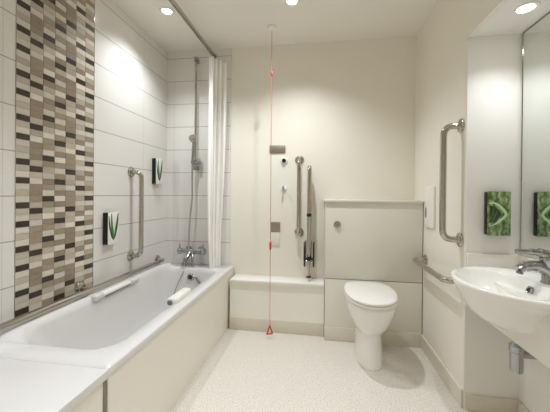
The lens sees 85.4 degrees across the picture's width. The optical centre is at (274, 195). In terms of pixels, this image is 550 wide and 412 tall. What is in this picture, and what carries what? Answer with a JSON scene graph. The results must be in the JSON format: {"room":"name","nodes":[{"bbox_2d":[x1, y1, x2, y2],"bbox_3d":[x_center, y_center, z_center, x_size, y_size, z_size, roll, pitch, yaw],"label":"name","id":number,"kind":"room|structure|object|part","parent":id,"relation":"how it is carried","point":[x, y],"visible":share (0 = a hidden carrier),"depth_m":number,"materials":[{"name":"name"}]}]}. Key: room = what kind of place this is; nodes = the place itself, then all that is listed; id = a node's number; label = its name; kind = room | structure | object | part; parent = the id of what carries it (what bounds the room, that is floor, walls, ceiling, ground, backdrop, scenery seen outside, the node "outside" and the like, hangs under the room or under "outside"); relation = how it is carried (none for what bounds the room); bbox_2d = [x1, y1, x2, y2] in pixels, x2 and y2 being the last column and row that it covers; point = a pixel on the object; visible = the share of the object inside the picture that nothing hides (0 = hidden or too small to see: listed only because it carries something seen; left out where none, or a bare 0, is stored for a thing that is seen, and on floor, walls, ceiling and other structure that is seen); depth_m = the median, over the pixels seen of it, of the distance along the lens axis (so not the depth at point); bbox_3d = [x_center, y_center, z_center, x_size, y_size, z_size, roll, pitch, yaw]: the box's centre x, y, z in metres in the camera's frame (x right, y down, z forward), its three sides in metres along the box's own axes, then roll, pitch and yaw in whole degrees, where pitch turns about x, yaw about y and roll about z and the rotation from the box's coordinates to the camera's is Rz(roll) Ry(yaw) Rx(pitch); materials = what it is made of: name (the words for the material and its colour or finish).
{"room":"accessible bathroom","nodes":[
{"label":"accessible bathroom","id":0,"kind":"room"},
{"bbox_2d":[0,0,166,323],"bbox_3d":[-1.254,-0.097,1.014,0.100,2.332,3.500,1,0,9],"label":"wall","id":1,"kind":"structure","parent":0,"point":[59,92],"depth_m":1.64,"materials":[{"name":"white tile"}]},
{"bbox_2d":[14,0,16,317],"bbox_3d":[-1.157,-0.098,1.327,0.004,2.332,0.003,1,0,9],"label":"trim","id":2,"kind":"structure","parent":1,"relation":"attached to","point":[16,0],"depth_m":1.33,"materials":[{"name":"silver metal"}]},
{"bbox_2d":[0,255,164,331],"bbox_3d":[-1.070,0.534,1.682,0.078,0.084,1.709,1,0,9],"label":"grab rail","id":3,"kind":"object","parent":1,"relation":"attached to","point":[81,290],"visible":1,"depth_m":1.58,"materials":[{"name":"silver metal"}]},
{"bbox_2d":[92,0,94,281],"bbox_3d":[-1.089,-0.099,1.786,0.004,2.332,0.003,1,0,9],"label":"trim","id":4,"kind":"structure","parent":1,"relation":"attached to","point":[94,0],"depth_m":1.78,"materials":[{"name":"silver metal"}]},
{"bbox_2d":[103,212,118,244],"bbox_3d":[-1.053,0.209,1.913,0.039,0.205,0.100,1,0,9],"label":"soap dispenser","id":5,"kind":"object","parent":1,"relation":"attached to","point":[110,219],"visible":1,"depth_m":1.88,"materials":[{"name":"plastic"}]},
{"bbox_2d":[109,218,113,239],"bbox_3d":[-1.037,0.207,1.887,0.001,0.157,0.047,1,0,9],"label":"print","id":6,"kind":"object","parent":5,"relation":"attached to","point":[111,220],"depth_m":1.89},
{"bbox_2d":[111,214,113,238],"bbox_3d":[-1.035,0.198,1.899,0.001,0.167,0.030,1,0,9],"label":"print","id":7,"kind":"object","parent":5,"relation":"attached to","point":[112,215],"depth_m":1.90},
{"bbox_2d":[114,213,118,238],"bbox_3d":[-1.030,0.200,1.933,0.001,0.172,0.044,1,0,9],"label":"print","id":8,"kind":"object","parent":5,"relation":"attached to","point":[116,215],"depth_m":1.94},
{"bbox_2d":[127,167,143,260],"bbox_3d":[-0.988,0.133,2.135,0.098,0.679,0.076,1,0,9],"label":"grab rail","id":9,"kind":"object","parent":1,"relation":"attached to","point":[131,171],"visible":1,"depth_m":2.12,"materials":[{"name":"silver metal"}]},
{"bbox_2d":[152,158,162,183],"bbox_3d":[-0.968,-0.198,2.453,0.039,0.210,0.100,1,0,9],"label":"soap dispenser","id":10,"kind":"object","parent":1,"relation":"attached to","point":[157,164],"visible":1,"depth_m":2.42,"materials":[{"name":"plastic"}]},
{"bbox_2d":[112,0,437,51],"bbox_3d":[-0.207,-1.303,0.854,2.196,0.100,3.500,1,0,9],"label":"ceiling","id":11,"kind":"structure","parent":0,"point":[221,23],"depth_m":2.14,"materials":[{"name":"paint"}]},
{"bbox_2d":[159,6,174,15],"bbox_3d":[-0.740,-1.260,2.040,0.100,0.006,0.100,1,0,9],"label":"recessed light","id":12,"kind":"object","parent":11,"relation":"in","point":[164,10],"visible":1,"depth_m":2.04,"materials":[{"name":"white plastic"}]},
{"bbox_2d":[169,0,216,57],"bbox_3d":[-0.734,-1.211,1.135,0.040,0.096,2.900,1,0,9],"label":"rail","id":13,"kind":"object","parent":11,"relation":"attached to","point":[173,2],"visible":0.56,"depth_m":2.08,"materials":[{"name":"silver metal"}]},
{"bbox_2d":[207,50,226,268],"bbox_3d":[-0.484,-0.253,2.470,0.123,1.862,0.153,1,0,9],"label":"shower curtain","id":14,"kind":"object","parent":13,"relation":"hanging from","point":[217,68],"visible":0.95,"depth_m":2.48,"materials":[{"name":"white fabric"}]},
{"bbox_2d":[266,24,275,334],"bbox_3d":[-0.033,-0.108,2.227,0.068,2.298,0.068,1,0,9],"label":"pull cord","id":15,"kind":"object","parent":11,"relation":"hanging from","point":[271,27],"visible":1,"depth_m":2.22,"materials":[{"name":"red fabric"}]},
{"bbox_3d":[-0.031,-0.127,2.226,0.008,2.204,0.004,1,0,9],"label":"cord","id":16,"kind":"part","parent":15,"relation":"part of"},
{"bbox_2d":[284,0,299,6],"bbox_3d":[0.109,-1.252,1.923,0.100,0.006,0.100,1,0,9],"label":"recessed light","id":17,"kind":"object","parent":11,"relation":"in","point":[291,3],"visible":1,"depth_m":1.93,"materials":[{"name":"white plastic"}]},
{"bbox_2d":[166,36,415,277],"bbox_3d":[0.073,-0.091,2.534,2.076,2.332,0.100,1,0,9],"label":"wall","id":18,"kind":"structure","parent":0,"point":[347,107],"depth_m":2.48,"materials":[{"name":"beige paint"}]},
{"bbox_2d":[188,57,200,248],"bbox_3d":[-0.685,-0.363,2.522,0.090,1.632,0.148,1,0,9],"label":"shower","id":19,"kind":"object","parent":18,"relation":"attached to","point":[193,138],"visible":1,"depth_m":2.53,"materials":[{"name":"silver metal"}]},
{"bbox_3d":[-0.678,-0.700,2.544,0.018,0.935,0.019,1,0,9],"label":"riser rail","id":20,"kind":"part","parent":19,"relation":"part of","materials":[{"name":"silver metal"}]},
{"bbox_2d":[271,222,279,245],"bbox_3d":[0.004,0.321,2.495,0.076,0.196,0.012,1,0,9],"label":"switch plate","id":21,"kind":"object","parent":18,"relation":"attached to","point":[275,226],"visible":0.97,"depth_m":2.49,"materials":[{"name":"plastic"}]},
{"bbox_3d":[0.004,0.363,2.496,0.072,0.111,0.010,1,0,9],"label":"panel","id":22,"kind":"part","parent":21,"relation":"part of","materials":[{"name":"plastic"}]},
{"bbox_2d":[269,145,284,152],"bbox_3d":[0.020,-0.387,2.492,0.134,0.066,0.010,1,0,9],"label":"wall plate","id":23,"kind":"object","parent":18,"relation":"attached to","point":[272,148],"visible":1,"depth_m":2.49,"materials":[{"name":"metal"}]},
{"bbox_2d":[281,157,287,164],"bbox_3d":[0.074,-0.287,2.474,0.060,0.060,0.025,1,0,9],"label":"hook","id":24,"kind":"object","parent":18,"relation":"attached to","point":[284,160],"visible":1,"depth_m":2.47,"materials":[{"name":"white plastic"}]},
{"bbox_2d":[295,155,303,236],"bbox_3d":[0.195,0.005,2.428,0.078,0.672,0.082,1,0,9],"label":"grab rail","id":25,"kind":"object","parent":18,"relation":"attached to","point":[299,160],"visible":1,"depth_m":2.39,"materials":[{"name":"silver metal"}]},
{"bbox_2d":[303,165,315,277],"bbox_3d":[0.274,0.207,2.378,0.100,0.894,0.158,1,0,9],"label":"support rail","id":26,"kind":"object","parent":18,"relation":"attached to","point":[309,245],"visible":1,"depth_m":2.31,"materials":[{"name":"silver metal"}]},
{"bbox_3d":[0.268,0.569,2.360,0.018,0.145,0.018,1,0,9],"label":"drop leg","id":27,"kind":"part","parent":26,"relation":"part of","materials":[{"name":"silver metal"}]},
{"bbox_3d":[0.282,0.462,2.453,0.100,0.190,0.010,1,0,9],"label":"wall plate","id":28,"kind":"part","parent":26,"relation":"part of","materials":[{"name":"silver metal"}]},
{"bbox_3d":[0.271,0.146,2.358,0.033,0.772,0.113,1,0,9],"label":"rail arm","id":29,"kind":"part","parent":26,"relation":"part of","materials":[{"name":"silver metal"}]},
{"bbox_2d":[170,327,476,411],"bbox_3d":[-0.065,1.130,0.839,2.528,0.100,3.500,1,0,9],"label":"floor","id":30,"kind":"structure","parent":0,"point":[246,371],"depth_m":1.73,"materials":[{"name":"plastic"}]},
{"bbox_2d":[0,358,108,411],"bbox_3d":[-0.953,0.824,0.625,0.624,0.498,0.914,1,0,9],"label":"platform","id":31,"kind":"object","parent":30,"relation":"on","point":[25,386],"visible":1,"depth_m":0.95,"materials":[{"name":"white plastic"}]},
{"bbox_3d":[-0.667,0.853,0.577,0.016,0.445,0.904,1,0,9],"label":"panel","id":32,"kind":"part","parent":31,"relation":"part of","materials":[{"name":"beige plastic"}]},
{"bbox_2d":[0,262,233,411],"bbox_3d":[-0.774,0.814,1.830,0.624,0.512,1.542,1,0,9],"label":"bathtub","id":33,"kind":"object","parent":30,"relation":"on","point":[154,328],"visible":0.97,"depth_m":1.56,"materials":[{"name":"white plastic"}]},
{"bbox_3d":[-0.990,0.574,1.848,0.049,0.025,0.265,1,0,9],"label":"grip handle","id":34,"kind":"part","parent":33,"relation":"part of","materials":[{"name":"white plastic"}]},
{"bbox_3d":[-0.479,0.852,1.794,0.018,0.441,1.524,1,0,9],"label":"panel","id":35,"kind":"part","parent":33,"relation":"part of","materials":[{"name":"beige plastic"}]},
{"bbox_3d":[-0.555,0.587,1.738,0.058,0.044,0.205,1,0,9],"label":"grip handle","id":36,"kind":"part","parent":33,"relation":"part of","materials":[{"name":"white plastic"}]},
{"bbox_2d":[177,243,205,266],"bbox_3d":[-0.710,0.495,2.511,0.245,0.179,0.181,1,0,9],"label":"mixer","id":37,"kind":"object","parent":33,"relation":"on","point":[201,250],"visible":0.97,"depth_m":2.50,"materials":[{"name":"silver metal"}]},
{"bbox_3d":[-0.730,0.521,2.479,0.042,0.123,0.114,1,0,22],"label":"spout","id":38,"kind":"part","parent":37,"relation":"part of","materials":[{"name":"silver metal"}]},
{"bbox_3d":[-0.603,0.473,2.511,0.035,0.054,0.054,1,0,9],"label":"handle","id":39,"kind":"part","parent":37,"relation":"part of","materials":[{"name":"silver metal"}]},
{"bbox_2d":[229,274,323,336],"bbox_3d":[0.017,0.874,2.410,0.746,0.400,0.174,1,0,9],"label":"ledge","id":40,"kind":"object","parent":30,"relation":"on","point":[289,305],"visible":1,"depth_m":2.33,"materials":[{"name":"white laminate"}]},
{"bbox_3d":[0.004,1.025,2.333,0.746,0.100,0.006,1,0,9],"label":"skirting","id":41,"kind":"part","parent":40,"relation":"part of","materials":[{"name":"plastic"}]},
{"bbox_2d":[230,274,323,287],"bbox_3d":[0.019,0.687,2.409,0.746,0.025,0.174,1,0,9],"label":"shelf","id":42,"kind":"object","parent":40,"relation":"attached to","point":[238,279],"depth_m":2.36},
{"bbox_3d":[0.018,0.887,2.414,0.746,0.375,0.158,1,0,9],"label":"panel","id":43,"kind":"part","parent":40,"relation":"part of","materials":[{"name":"white laminate"}]},
{"bbox_2d":[344,281,397,370],"bbox_3d":[0.620,0.849,1.945,0.328,0.461,0.464,1,0,9],"label":"toilet","id":44,"kind":"object","parent":30,"relation":"on","point":[371,306],"visible":1,"depth_m":1.85,"materials":[{"name":"white ceramic"}]},
{"bbox_3d":[0.621,0.654,1.939,0.326,0.016,0.449,1,0,9],"label":"seat","id":45,"kind":"part","parent":44,"relation":"part of","materials":[{"name":"white plastic"}]},
{"bbox_3d":[0.622,0.631,1.942,0.328,0.025,0.460,1,0,9],"label":"lid","id":46,"kind":"part","parent":44,"relation":"part of","materials":[{"name":"white plastic"}]},
{"bbox_2d":[324,199,423,347],"bbox_3d":[0.722,0.557,2.274,0.701,1.048,0.232,1,0,9],"label":"cistern boxing","id":47,"kind":"object","parent":30,"relation":"on","point":[378,241],"visible":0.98,"depth_m":2.17,"materials":[{"name":"laminate"}]},
{"bbox_3d":[0.393,0.563,2.338,0.006,1.030,0.195,1,0,9],"label":"panel","id":48,"kind":"part","parent":47,"relation":"part of","materials":[{"name":"laminate"}]},
{"bbox_3d":[0.702,1.030,2.170,0.680,0.102,0.007,1,0,9],"label":"skirting","id":49,"kind":"part","parent":47,"relation":"part of","materials":[{"name":"plastic"}]},
{"bbox_3d":[0.709,0.853,2.183,0.683,0.457,0.020,1,0,9],"label":"panel","id":50,"kind":"part","parent":47,"relation":"part of","materials":[{"name":"laminate"}]},
{"bbox_3d":[0.714,0.336,2.180,0.683,0.568,0.020,1,0,9],"label":"panel","id":51,"kind":"part","parent":47,"relation":"part of","materials":[{"name":"laminate"}]},
{"bbox_2d":[324,199,423,202],"bbox_3d":[0.727,0.042,2.272,0.701,0.018,0.231,1,0,9],"label":"shelf","id":52,"kind":"object","parent":47,"relation":"attached to","point":[325,200],"depth_m":2.16,"materials":[{"name":"laminate"}]},
{"bbox_2d":[414,0,506,388],"bbox_3d":[1.021,-0.076,0.673,0.350,2.332,3.500,1,0,9],"label":"wall","id":53,"kind":"structure","parent":0,"point":[441,41],"depth_m":1.76,"materials":[{"name":"beige paint"}]},
{"bbox_2d":[425,186,434,228],"bbox_3d":[1.030,0.076,1.984,0.018,0.273,0.155,1,0,9],"label":"dispenser","id":54,"kind":"object","parent":53,"relation":"attached to","point":[429,191],"visible":1,"depth_m":1.95,"materials":[{"name":"white plastic"}]},
{"bbox_2d":[413,254,453,283],"bbox_3d":[0.962,0.447,1.818,0.096,0.079,0.600,1,0,9],"label":"grab rail","id":55,"kind":"object","parent":53,"relation":"attached to","point":[422,262],"visible":0.78,"depth_m":1.76,"materials":[{"name":"silver metal"}]},
{"bbox_2d":[421,334,462,407],"bbox_3d":[0.999,1.043,1.822,0.012,0.085,0.608,1,0,9],"label":"baseboard","id":56,"kind":"structure","parent":53,"relation":"attached to","point":[457,394],"depth_m":1.73,"materials":[{"name":"plastic"}]},
{"bbox_2d":[439,118,464,246],"bbox_3d":[0.926,-0.067,1.575,0.104,0.675,0.076,1,0,9],"label":"grab rail","id":57,"kind":"object","parent":53,"relation":"attached to","point":[458,239],"visible":1,"depth_m":1.56,"materials":[{"name":"silver metal"}]},
{"bbox_2d":[463,34,521,408],"bbox_3d":[1.119,0.144,1.498,0.301,1.888,0.016,1,0,9],"label":"wall","id":58,"kind":"structure","parent":0,"point":[494,63],"depth_m":1.50,"materials":[{"name":"white paint"}]},
{"bbox_2d":[464,394,519,411],"bbox_3d":[1.084,1.048,1.493,0.250,0.078,0.010,1,0,9],"label":"baseboard","id":59,"kind":"structure","parent":58,"relation":"attached to","point":[478,403],"depth_m":1.49,"materials":[{"name":"plastic"}]},
{"bbox_2d":[484,191,510,235],"bbox_3d":[1.100,0.089,1.475,0.104,0.217,0.035,1,0,9],"label":"soap dispenser","id":60,"kind":"object","parent":58,"relation":"attached to","point":[497,205],"visible":1,"depth_m":1.46,"materials":[{"name":"green plastic"}]},
{"bbox_2d":[489,202,506,225],"bbox_3d":[1.092,0.092,1.459,0.084,0.118,0.001,1,0,9],"label":"print","id":61,"kind":"object","parent":60,"relation":"attached to","point":[497,210],"depth_m":1.46},
{"bbox_2d":[472,0,549,36],"bbox_3d":[1.019,-0.827,0.533,0.331,0.060,1.927,1,0,9],"label":"ceiling","id":62,"kind":"structure","parent":0,"point":[503,22],"depth_m":1.36,"materials":[{"name":"white paint"}]},
{"bbox_2d":[512,1,540,15],"bbox_3d":[1.070,-0.797,1.270,0.096,0.006,0.096,1,0,9],"label":"recessed light","id":63,"kind":"object","parent":62,"relation":"in","point":[527,7],"visible":1,"depth_m":1.27,"materials":[{"name":"white plastic"}]},
{"bbox_2d":[519,254,549,411],"bbox_3d":[1.124,0.148,0.521,0.100,1.888,1.928,1,0,9],"label":"wall","id":64,"kind":"structure","parent":0,"point":[534,383],"depth_m":1.37,"materials":[{"name":"white paint"}]},
{"bbox_2d":[465,253,549,368],"bbox_3d":[0.948,0.426,0.550,0.252,0.264,1.912,1,0,9],"label":"vanity boxing","id":65,"kind":"object","parent":64,"relation":"attached to","point":[536,343],"visible":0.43,"depth_m":1.13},
{"bbox_2d":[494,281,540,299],"bbox_3d":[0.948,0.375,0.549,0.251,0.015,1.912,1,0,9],"label":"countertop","id":66,"kind":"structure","parent":65,"relation":"on","point":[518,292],"depth_m":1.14,"materials":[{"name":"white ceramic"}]},
{"bbox_2d":[451,267,549,333],"bbox_3d":[0.908,0.413,1.124,0.414,0.178,0.485,1,0,9],"label":"basin","id":67,"kind":"object","parent":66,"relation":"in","point":[476,286],"visible":0.94,"depth_m":1.07,"materials":[{"name":"white ceramic"}]},
{"bbox_2d":[508,341,536,373],"bbox_3d":[1.034,0.593,1.136,0.253,0.177,0.060,1,0,9],"label":"trap","id":68,"kind":"object","parent":67,"relation":"attached to","point":[517,354],"visible":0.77,"depth_m":1.13,"materials":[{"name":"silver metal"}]},
{"bbox_2d":[508,341,524,373],"bbox_3d":[0.933,0.624,1.151,0.050,0.113,0.050,1,0,9],"label":"bottle","id":69,"kind":"object","parent":68,"relation":"on","point":[516,353],"depth_m":1.13,"materials":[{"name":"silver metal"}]},
{"bbox_2d":[514,248,549,284],"bbox_3d":[0.977,0.263,1.113,0.142,0.132,0.054,1,0,9],"label":"tap","id":70,"kind":"object","parent":67,"relation":"on","point":[542,266],"visible":1,"depth_m":1.10,"materials":[{"name":"silver metal"}]},
{"bbox_3d":[0.960,0.217,1.116,0.107,0.040,0.036,1,0,9],"label":"lever","id":71,"kind":"part","parent":70,"relation":"part of","materials":[{"name":"silver metal"}]},
{"bbox_3d":[0.968,0.273,1.115,0.120,0.059,0.044,1,0,9],"label":"spout","id":72,"kind":"part","parent":70,"relation":"part of","materials":[{"name":"silver metal"}]},
{"bbox_2d":[517,401,529,411],"bbox_3d":[1.060,1.052,0.525,0.012,0.078,1.912,1,0,9],"label":"baseboard","id":73,"kind":"structure","parent":64,"relation":"attached to","point":[521,407],"depth_m":1.44,"materials":[{"name":"plastic"}]},
{"bbox_2d":[520,11,549,258],"bbox_3d":[1.084,-0.252,0.594,0.008,1.087,1.764,1,0,9],"label":"wall mirror","id":74,"kind":"object","parent":64,"relation":"attached to","point":[535,118],"visible":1,"depth_m":1.37,"materials":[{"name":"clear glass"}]}
]}

